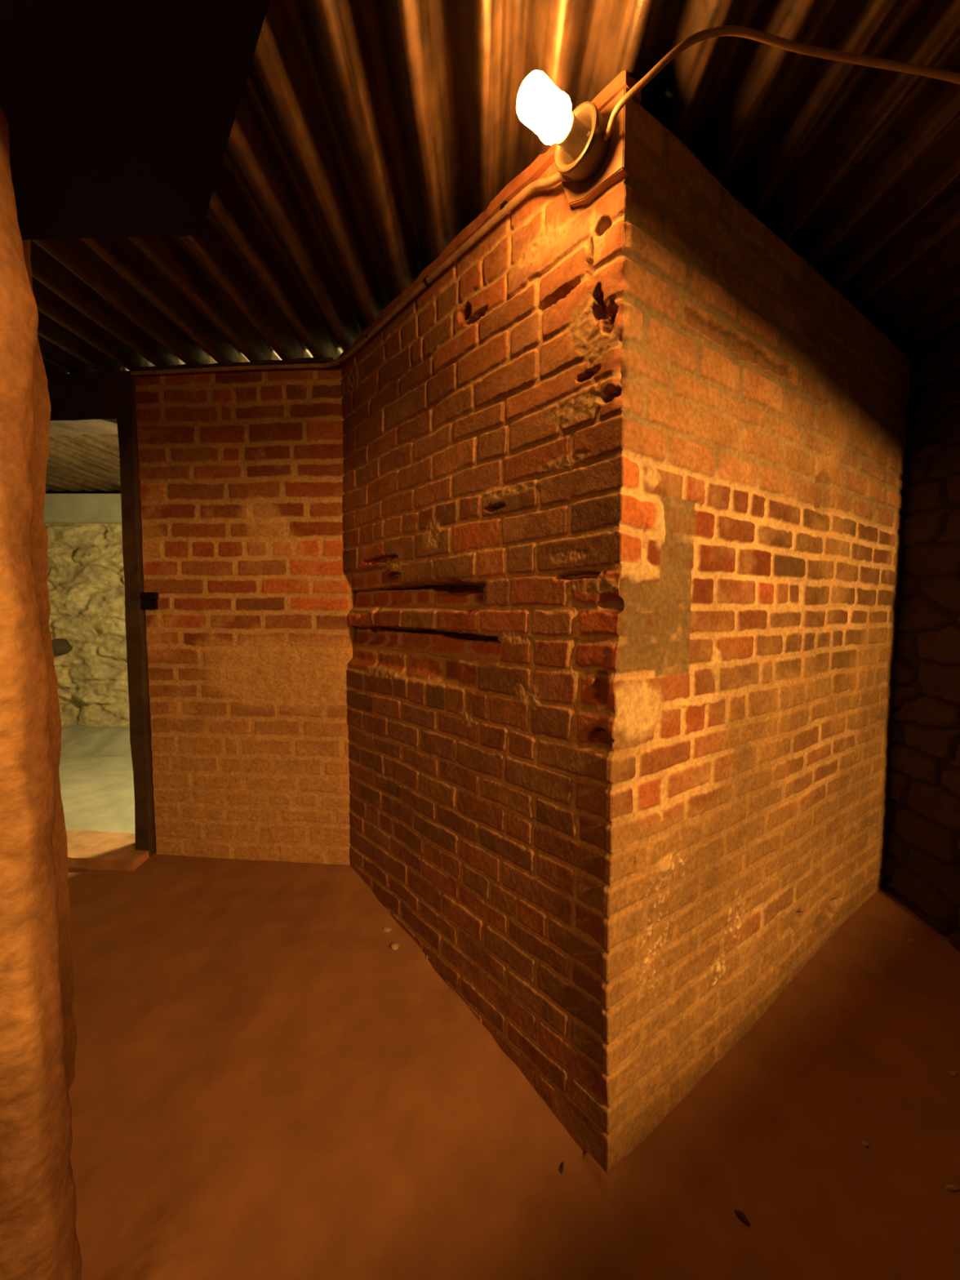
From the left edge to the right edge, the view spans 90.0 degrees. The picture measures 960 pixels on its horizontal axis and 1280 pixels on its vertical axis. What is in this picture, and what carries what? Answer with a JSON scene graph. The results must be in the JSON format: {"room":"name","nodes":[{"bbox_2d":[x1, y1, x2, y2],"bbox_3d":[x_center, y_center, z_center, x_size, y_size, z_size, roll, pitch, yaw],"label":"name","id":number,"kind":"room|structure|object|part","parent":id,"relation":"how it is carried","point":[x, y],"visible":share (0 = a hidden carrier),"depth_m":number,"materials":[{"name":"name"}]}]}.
{"room":"cellar","nodes":[
{"label":"cellar","id":0,"kind":"room"},
{"bbox_2d":[0,106,82,1279],"bbox_3d":[-0.994,0.099,0.725,0.476,2.210,0.700,3,4,34],"label":"wall pillar","id":1,"kind":"structure","parent":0,"point":[38,1238],"depth_m":0.76,"materials":[{"name":"paint"}]},
{"bbox_2d":[44,523,129,727],"bbox_3d":[-2.755,0.003,3.970,3.093,1.903,0.398,0,4,0],"label":"wall","id":2,"kind":"structure","parent":0,"point":[86,582],"depth_m":3.91,"materials":[{"name":"stone"}]},
{"bbox_2d":[51,638,72,655],"bbox_3d":[-3.393,0.057,3.853,0.148,0.136,0.118,0,4,0],"label":"peg","id":3,"kind":"object","parent":2,"relation":"attached to","point":[60,646],"visible":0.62,"depth_m":3.84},
{"bbox_2d":[43,493,121,524],"bbox_3d":[-2.750,-1.056,3.950,3.100,0.222,0.300,0,4,0],"label":"trim","id":4,"kind":"structure","parent":2,"relation":"attached to","point":[62,508],"depth_m":3.80,"materials":[{"name":"paint"}]},
{"bbox_2d":[58,724,134,833],"bbox_3d":[-2.410,0.801,3.118,3.980,0.118,2.040,0,4,0],"label":"floor","id":5,"kind":"structure","parent":0,"point":[96,780],"depth_m":2.85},
{"bbox_2d":[134,364,357,864],"bbox_3d":[-0.934,-0.025,1.983,0.868,2.074,0.108,0,4,5],"label":"wall","id":6,"kind":"structure","parent":0,"point":[250,638],"depth_m":1.93,"materials":[{"name":"brick"}]},
{"bbox_2d":[46,370,155,871],"bbox_3d":[-1.967,-0.069,2.026,1.205,2.003,0.248,0,4,5],"label":"door frame","id":7,"kind":"structure","parent":6,"relation":"attached to","point":[99,402],"depth_m":1.94,"materials":[{"name":"brown wood"}]},
{"bbox_3d":[-1.965,0.898,2.080,1.170,0.067,0.232,0,4,5],"label":"sill","id":8,"kind":"part","parent":7,"relation":"part of","materials":[{"name":"brown wood"}]},
{"bbox_3d":[-1.402,0.023,2.013,0.075,1.815,0.126,0,4,6],"label":"post","id":9,"kind":"part","parent":7,"relation":"part of","materials":[{"name":"brown wood"}]},
{"bbox_2d":[140,591,158,608],"bbox_3d":[-1.361,-0.160,1.953,0.105,0.068,0.018,0,4,5],"label":"bracket","id":10,"kind":"object","parent":6,"relation":"attached to","point":[149,599],"visible":0.75,"depth_m":1.94,"materials":[{"name":"black metal"}]},
{"bbox_2d":[132,356,337,370],"bbox_3d":[-0.959,-1.064,1.870,0.810,0.019,0.053,0,4,5],"label":"wall plate","id":11,"kind":"object","parent":6,"relation":"on","point":[304,360],"visible":0.47,"depth_m":1.84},
{"bbox_2d":[341,161,625,1173],"bbox_3d":[-0.115,0.055,1.491,0.160,2.158,1.366,-3,5,-38],"label":"wall","id":12,"kind":"structure","parent":0,"point":[483,421],"depth_m":1.18,"materials":[{"name":"brick"}]},
{"bbox_2d":[130,171,570,375],"bbox_3d":[-0.499,-0.976,1.550,1.826,0.114,0.378,2,4,32],"label":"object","id":13,"kind":"object","parent":12,"relation":"attached to","point":[505,207],"visible":0.98,"depth_m":1.38,"materials":[{"name":"black metal"}]},
{"bbox_2d":[337,70,641,365],"bbox_3d":[-0.121,-1.021,1.337,0.053,0.033,1.246,-3,5,-39],"label":"wall plate","id":14,"kind":"object","parent":12,"relation":"on","point":[532,173],"visible":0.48,"depth_m":1.08,"materials":[{"name":"brown wood"}]},
{"bbox_2d":[561,88,632,208],"bbox_3d":[0.215,-0.912,0.919,0.026,0.134,0.160,-3,5,-39],"label":"board","id":15,"kind":"object","parent":12,"relation":"attached to","point":[616,165],"visible":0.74,"depth_m":0.87,"materials":[{"name":"brown wood"}]},
{"bbox_2d":[516,70,610,182],"bbox_3d":[0.142,-0.909,0.847,0.182,0.100,0.100,-3,5,-39],"label":"wall lamp","id":16,"kind":"object","parent":15,"relation":"attached to","point":[581,148],"visible":1,"depth_m":0.84,"materials":[{"name":"ceramic"}]},
{"bbox_3d":[0.111,-0.908,0.822,0.102,0.067,0.067,-3,5,-39],"label":"bulb","id":17,"kind":"part","parent":16,"relation":"part of","materials":[{"name":"white glass"}]},
{"bbox_2d":[555,111,591,160],"bbox_3d":[0.170,-0.911,0.870,0.059,0.047,0.047,-3,5,-39],"label":"socket","id":18,"kind":"object","parent":16,"relation":"attached to","point":[572,138],"depth_m":0.86,"materials":[{"name":"ceramic"}]},
{"bbox_2d":[603,25,959,140],"bbox_3d":[0.806,-0.920,0.819,1.193,0.063,0.143,0,4,-2],"label":"cable","id":19,"kind":"object","parent":16,"relation":"attached to","point":[762,37],"visible":0.96,"depth_m":0.77,"materials":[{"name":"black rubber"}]},
{"bbox_2d":[30,0,959,493],"bbox_3d":[-0.848,-1.035,0.910,7.455,0.073,6.350,0,4,0],"label":"ceiling","id":20,"kind":"structure","parent":0,"point":[366,136],"depth_m":1.04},
{"bbox_2d":[0,0,270,239],"bbox_3d":[-0.840,-0.904,0.499,2.118,0.240,1.008,0,4,0],"label":"ceiling box","id":21,"kind":"object","parent":20,"relation":"attached to","point":[120,115],"visible":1,"depth_m":0.72,"materials":[{"name":"black"}]},
{"bbox_2d":[67,852,959,1279],"bbox_3d":[-0.010,1.128,0.103,5.180,0.230,4.060,0,4,0],"label":"floor","id":22,"kind":"structure","parent":0,"point":[264,1086],"depth_m":1.10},
{"bbox_2d":[382,926,391,932],"bbox_3d":[-0.318,0.987,1.637,0.028,0.012,0.018,2,4,27],"label":"pebble","id":23,"kind":"object","parent":22,"relation":"on","point":[386,929],"visible":1,"depth_m":1.63,"materials":[{"name":"stone"}]},
{"bbox_2d":[390,942,399,950],"bbox_3d":[-0.278,0.999,1.567,0.029,0.017,0.023,0,4,0],"label":"pebble","id":24,"kind":"object","parent":22,"relation":"on","point":[394,946],"visible":1,"depth_m":1.56,"materials":[{"name":"stone"}]},
{"bbox_2d":[560,1162,563,1173],"bbox_3d":[0.174,1.119,1.019,0.008,0.007,0.023,2,4,23],"label":"chip","id":25,"kind":"object","parent":22,"relation":"on","point":[562,1164],"visible":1,"depth_m":1.01,"materials":[{"name":"brown"}]},
{"bbox_2d":[734,1209,750,1225],"bbox_3d":[0.515,1.133,0.943,0.014,0.012,0.030,-2,4,-28],"label":"dry leaf","id":26,"kind":"object","parent":22,"relation":"on","point":[740,1215],"visible":1,"depth_m":0.94,"materials":[{"name":"brown plant"}]},
{"bbox_2d":[861,1140,868,1146],"bbox_3d":[0.851,1.113,1.061,0.013,0.008,0.011,2,4,31],"label":"pebble","id":27,"kind":"object","parent":22,"relation":"on","point":[864,1143],"visible":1,"depth_m":1.06,"materials":[{"name":"stone"}]},
{"bbox_2d":[906,937,913,942],"bbox_3d":[1.461,1.021,1.629,0.018,0.010,0.016,3,4,34],"label":"pebble","id":28,"kind":"object","parent":22,"relation":"on","point":[911,940],"visible":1,"depth_m":1.63,"materials":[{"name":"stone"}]},
{"bbox_2d":[946,1070,956,1075],"bbox_3d":[1.182,1.087,1.203,0.024,0.009,0.011,0,4,0],"label":"chip","id":29,"kind":"object","parent":22,"relation":"on","point":[950,1073],"visible":1,"depth_m":1.20,"materials":[{"name":"brown stone"}]},
{"bbox_2d":[945,1184,959,1191],"bbox_3d":[0.971,1.127,0.986,0.027,0.010,0.009,0,4,0],"label":"chip","id":30,"kind":"object","parent":22,"relation":"on","point":[949,1187],"visible":1,"depth_m":0.98,"materials":[{"name":"brown stone"}]},
{"bbox_2d":[606,99,912,1173],"bbox_3d":[0.949,0.057,1.470,1.393,2.158,1.103,0,4,0],"label":"wall","id":31,"kind":"structure","parent":0,"point":[765,429],"depth_m":1.17,"materials":[{"name":"brick"}]},
{"bbox_2d":[881,326,959,951],"bbox_3d":[1.659,0.049,1.533,0.153,2.184,0.744,0,4,2],"label":"wall","id":32,"kind":"structure","parent":0,"point":[921,868],"depth_m":1.71,"materials":[{"name":"stone"}]}
]}

